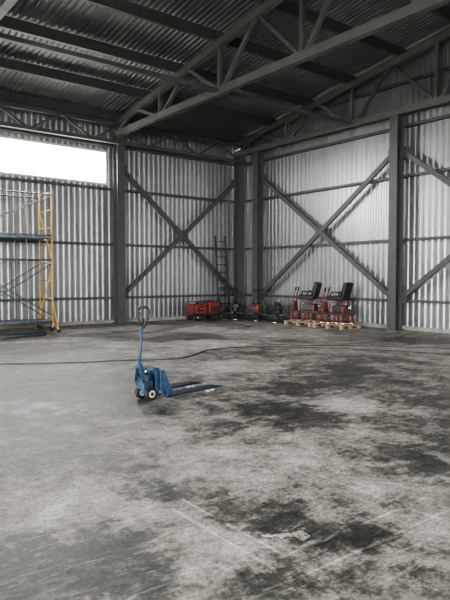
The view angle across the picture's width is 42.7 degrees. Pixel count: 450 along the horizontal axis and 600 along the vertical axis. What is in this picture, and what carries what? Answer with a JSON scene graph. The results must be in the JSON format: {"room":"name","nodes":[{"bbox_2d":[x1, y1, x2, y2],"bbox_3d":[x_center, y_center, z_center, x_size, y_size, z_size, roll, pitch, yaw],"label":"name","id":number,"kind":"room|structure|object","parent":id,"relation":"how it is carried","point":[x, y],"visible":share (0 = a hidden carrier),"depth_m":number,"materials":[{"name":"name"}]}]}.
{"room":"empty warehouse","nodes":[
{"label":"empty warehouse","id":0,"kind":"room"},
{"bbox_2d":[0,100,239,321],"bbox_3d":[-10.032,-2.510,15.213,27.000,7.000,0.012,-2,3,-38],"label":"wall","id":1,"kind":"structure","parent":0,"point":[79,214],"depth_m":20.08,"materials":[{"name":"grey metal"}]},
{"bbox_2d":[0,135,107,184],"bbox_3d":[-6.247,-4.478,18.129,5.550,1.170,0.100,-2,3,-38],"label":"window","id":2,"kind":"structure","parent":1,"relation":"in","point":[1,136],"depth_m":18.70,"materials":[{"name":"white glass"}]},
{"bbox_2d":[0,313,232,328],"bbox_3d":[-9.993,0.929,15.301,27.000,0.120,0.060,-2,3,-38],"label":"baseboard","id":3,"kind":"structure","parent":1,"relation":"attached to","point":[221,315],"depth_m":19.48,"materials":[{"name":"concrete"}]},
{"bbox_2d":[0,317,449,599],"bbox_3d":[-0.773,1.560,3.522,27.300,0.200,30.300,-2,3,-38],"label":"floor","id":4,"kind":"structure","parent":0,"point":[310,473],"depth_m":4.83,"materials":[{"name":"concrete"}]},
{"bbox_2d":[0,331,46,338],"bbox_3d":[-6.182,0.967,14.905,3.341,0.076,0.512,-2,3,-42],"label":"pipes","id":5,"kind":"object","parent":4,"relation":"on","point":[41,333],"visible":1,"depth_m":15.41,"materials":[{"name":"metal"}]},
{"bbox_2d":[0,189,60,332],"bbox_3d":[-6.245,-1.105,16.303,2.660,4.106,1.530,-2,3,-38],"label":"scaffold","id":6,"kind":"object","parent":4,"relation":"on","point":[26,237],"visible":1,"depth_m":16.85,"materials":[{"name":"yellow metal"}]},
{"bbox_2d":[112,135,127,323],"bbox_3d":[-3.638,-2.392,19.771,0.420,6.400,0.420,-2,3,-38],"label":"steel column","id":7,"kind":"structure","parent":4,"relation":"on","point":[118,150],"depth_m":19.71,"materials":[{"name":"grey metal"}]},
{"bbox_2d":[134,306,221,400],"bbox_3d":[-0.681,0.672,7.850,0.540,1.230,1.303,2,3,43],"label":"jack","id":8,"kind":"object","parent":4,"relation":"on","point":[151,382],"visible":1,"depth_m":7.44,"materials":[{"name":"blue paint"}]},
{"bbox_2d":[186,300,222,320],"bbox_3d":[-0.749,0.381,21.342,1.379,0.734,0.600,-2,3,-38],"label":"portable generator","id":9,"kind":"object","parent":4,"relation":"on","point":[209,308],"visible":1,"depth_m":21.13,"materials":[{"name":"red paint"}]},
{"bbox_2d":[214,236,229,315],"bbox_3d":[-0.104,-0.895,22.392,0.540,3.206,0.350,-2,3,-38],"label":"ladder","id":10,"kind":"object","parent":4,"relation":"on","point":[215,241],"visible":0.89,"depth_m":22.38,"materials":[{"name":"grey metal"}]},
{"bbox_2d":[0,346,449,364],"bbox_3d":[-0.617,1.115,11.890,12.287,0.021,2.101,0,2,-7],"label":"hose","id":11,"kind":"object","parent":4,"relation":"on","point":[250,346],"visible":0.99,"depth_m":11.93,"materials":[{"name":"black rubber"}]},
{"bbox_2d":[218,288,245,319],"bbox_3d":[0.271,0.143,21.533,0.902,1.194,1.385,1,2,22],"label":"trowel","id":12,"kind":"object","parent":4,"relation":"on","point":[234,306],"visible":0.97,"depth_m":21.57,"materials":[{"name":"black metal"}]},
{"bbox_2d":[234,156,244,315],"bbox_3d":[0.573,-2.525,23.086,0.400,6.400,0.400,-2,3,-38],"label":"steel column","id":13,"kind":"structure","parent":4,"relation":"on","point":[239,169],"depth_m":23.02,"materials":[{"name":"grey metal"}]},
{"bbox_2d":[125,165,236,298],"bbox_3d":[-1.584,-2.411,21.505,5.250,4.650,0.081,-2,3,-38],"label":"cross bracing","id":14,"kind":"object","parent":13,"relation":"attached to","point":[182,235],"visible":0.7,"depth_m":21.31,"materials":[{"name":"grey metal"}]},
{"bbox_2d":[230,288,267,320],"bbox_3d":[0.920,0.156,21.202,1.385,1.194,0.902,1,3,27],"label":"trowel","id":15,"kind":"object","parent":4,"relation":"on","point":[255,308],"visible":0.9,"depth_m":21.04,"materials":[{"name":"red paint"}]},
{"bbox_2d":[252,151,263,316],"bbox_3d":[1.265,-2.488,22.168,0.420,6.400,0.420,-2,3,-38],"label":"steel column","id":16,"kind":"structure","parent":4,"relation":"on","point":[257,157],"depth_m":22.13,"materials":[{"name":"grey metal"}]},
{"bbox_2d":[260,149,388,296],"bbox_3d":[3.269,-2.342,19.772,0.081,4.650,6.150,-2,3,-38],"label":"cross bracing","id":17,"kind":"object","parent":16,"relation":"attached to","point":[319,230],"visible":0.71,"depth_m":19.45,"materials":[{"name":"grey metal"}]},
{"bbox_2d":[253,288,289,322],"bbox_3d":[1.681,0.184,20.488,1.385,1.194,0.902,2,3,42],"label":"trowel","id":18,"kind":"object","parent":4,"relation":"on","point":[277,308],"visible":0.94,"depth_m":20.24,"materials":[{"name":"black metal"}]},
{"bbox_2d":[284,320,326,326],"bbox_3d":[2.705,0.765,19.106,0.900,0.145,1.200,-2,3,-38],"label":"wooden pallet","id":19,"kind":"object","parent":4,"relation":"on","point":[309,323],"visible":0.71,"depth_m":18.85,"materials":[{"name":"brown wood"}]},
{"bbox_2d":[290,282,323,320],"bbox_3d":[2.705,0.049,19.077,1.146,1.286,0.628,1,3,27],"label":"trowel","id":20,"kind":"object","parent":19,"relation":"on","point":[312,309],"visible":0.95,"depth_m":18.91,"materials":[{"name":"red paint"}]},
{"bbox_2d":[313,321,360,329],"bbox_3d":[3.506,0.806,18.082,0.900,0.145,1.200,-2,3,-38],"label":"wooden pallet","id":21,"kind":"object","parent":4,"relation":"on","point":[340,326],"visible":0.9,"depth_m":17.84,"materials":[{"name":"brown wood"}]},
{"bbox_2d":[319,282,353,323],"bbox_3d":[3.506,0.090,18.054,1.146,1.286,0.628,2,3,37],"label":"trowel","id":22,"kind":"object","parent":21,"relation":"on","point":[338,309],"visible":1,"depth_m":17.88,"materials":[{"name":"red paint"}]},
{"bbox_2d":[269,344,449,348],"bbox_3d":[3.309,1.065,13.197,4.709,0.015,0.191,0,2,11],"label":"power cable","id":23,"kind":"object","parent":4,"relation":"on","point":[269,344],"visible":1,"depth_m":13.35,"materials":[{"name":"black rubber"}]},
{"bbox_2d":[384,114,403,330],"bbox_3d":[5.115,-2.291,17.248,0.420,6.400,0.420,-2,3,-38],"label":"steel column","id":24,"kind":"structure","parent":4,"relation":"on","point":[396,123],"depth_m":17.20,"materials":[{"name":"grey metal"}]},
{"bbox_2d":[398,145,449,302],"bbox_3d":[7.103,-2.146,14.871,0.081,4.650,6.100,-2,3,-38],"label":"cross bracing","id":25,"kind":"object","parent":24,"relation":"attached to","point":[404,151],"visible":1,"depth_m":16.62,"materials":[{"name":"grey metal"}]},
{"bbox_2d":[0,0,449,136],"bbox_3d":[-0.773,-6.917,3.183,27.200,2.379,30.200,-2,3,-38],"label":"ceiling","id":26,"kind":"structure","parent":0,"point":[77,17],"depth_m":16.12,"materials":[{"name":"grey metal"}]},
{"bbox_2d":[0,0,17,19],"bbox_3d":[0.676,-6.390,4.339,0.160,2.824,29.931,-2,3,-38],"label":"roof truss","id":27,"kind":"object","parent":26,"relation":"attached to","point":[5,5],"depth_m":10.21,"materials":[{"name":"grey metal"}]},
{"bbox_2d":[0,33,350,125],"bbox_3d":[-0.773,-5.034,3.259,26.800,0.100,18.100,-2,3,-38],"label":"beams","id":28,"kind":"structure","parent":26,"relation":"attached to","point":[5,37],"depth_m":13.85,"materials":[{"name":"grey metal"}]},
{"bbox_2d":[113,0,449,136],"bbox_3d":[5.403,-6.538,8.031,0.160,2.824,29.931,-2,3,-38],"label":"roof truss","id":29,"kind":"object","parent":26,"relation":"attached to","point":[416,8],"depth_m":14.00,"materials":[{"name":"grey metal"}]},
{"bbox_2d":[234,28,449,156],"bbox_3d":[9.610,-6.669,11.317,0.160,2.824,29.931,-2,3,-38],"label":"roof truss","id":30,"kind":"object","parent":26,"relation":"attached to","point":[435,41],"depth_m":18.04,"materials":[{"name":"grey metal"}]},
{"bbox_2d":[0,0,449,142],"bbox_3d":[-0.773,-6.622,3.195,27.000,2.320,29.590,-2,3,-38],"label":"roof","id":31,"kind":"structure","parent":0,"point":[126,7],"depth_m":16.32,"materials":[{"name":"grey metal"}]},
{"bbox_2d":[244,39,449,328],"bbox_3d":[9.889,-3.531,11.661,0.012,9.325,30.000,-2,3,-38],"label":"wall","id":32,"kind":"structure","parent":0,"point":[426,199],"depth_m":18.66,"materials":[{"name":"grey metal"}]},
{"bbox_2d":[246,314,449,333],"bbox_3d":[9.839,1.069,11.805,0.060,0.120,30.000,-2,3,-38],"label":"baseboard","id":33,"kind":"structure","parent":32,"relation":"attached to","point":[412,328],"depth_m":17.34,"materials":[{"name":"concrete"}]},
{"bbox_3d":[-8.365,-2.244,16.079,0.420,6.400,0.420,-2,3,-38],"label":"steel column","id":34,"kind":"structure","parent":0,"visible":0},
{"bbox_2d":[0,66,449,303],"bbox_3d":[-0.773,-2.676,3.353,27.000,6.600,30.000,-2,3,-38],"label":"beams","id":35,"kind":"structure","parent":34,"relation":"attached to","point":[23,126],"depth_m":19.05,"materials":[{"name":"grey metal"}]},
{"bbox_2d":[35,27,449,141],"bbox_3d":[-0.790,-3.223,3.369,27.420,9.972,30.360,-2,3,-38],"label":"trim","id":36,"kind":"structure","parent":35,"relation":"attached to","point":[448,27],"depth_m":18.46,"materials":[{"name":"grey metal"}]}
]}

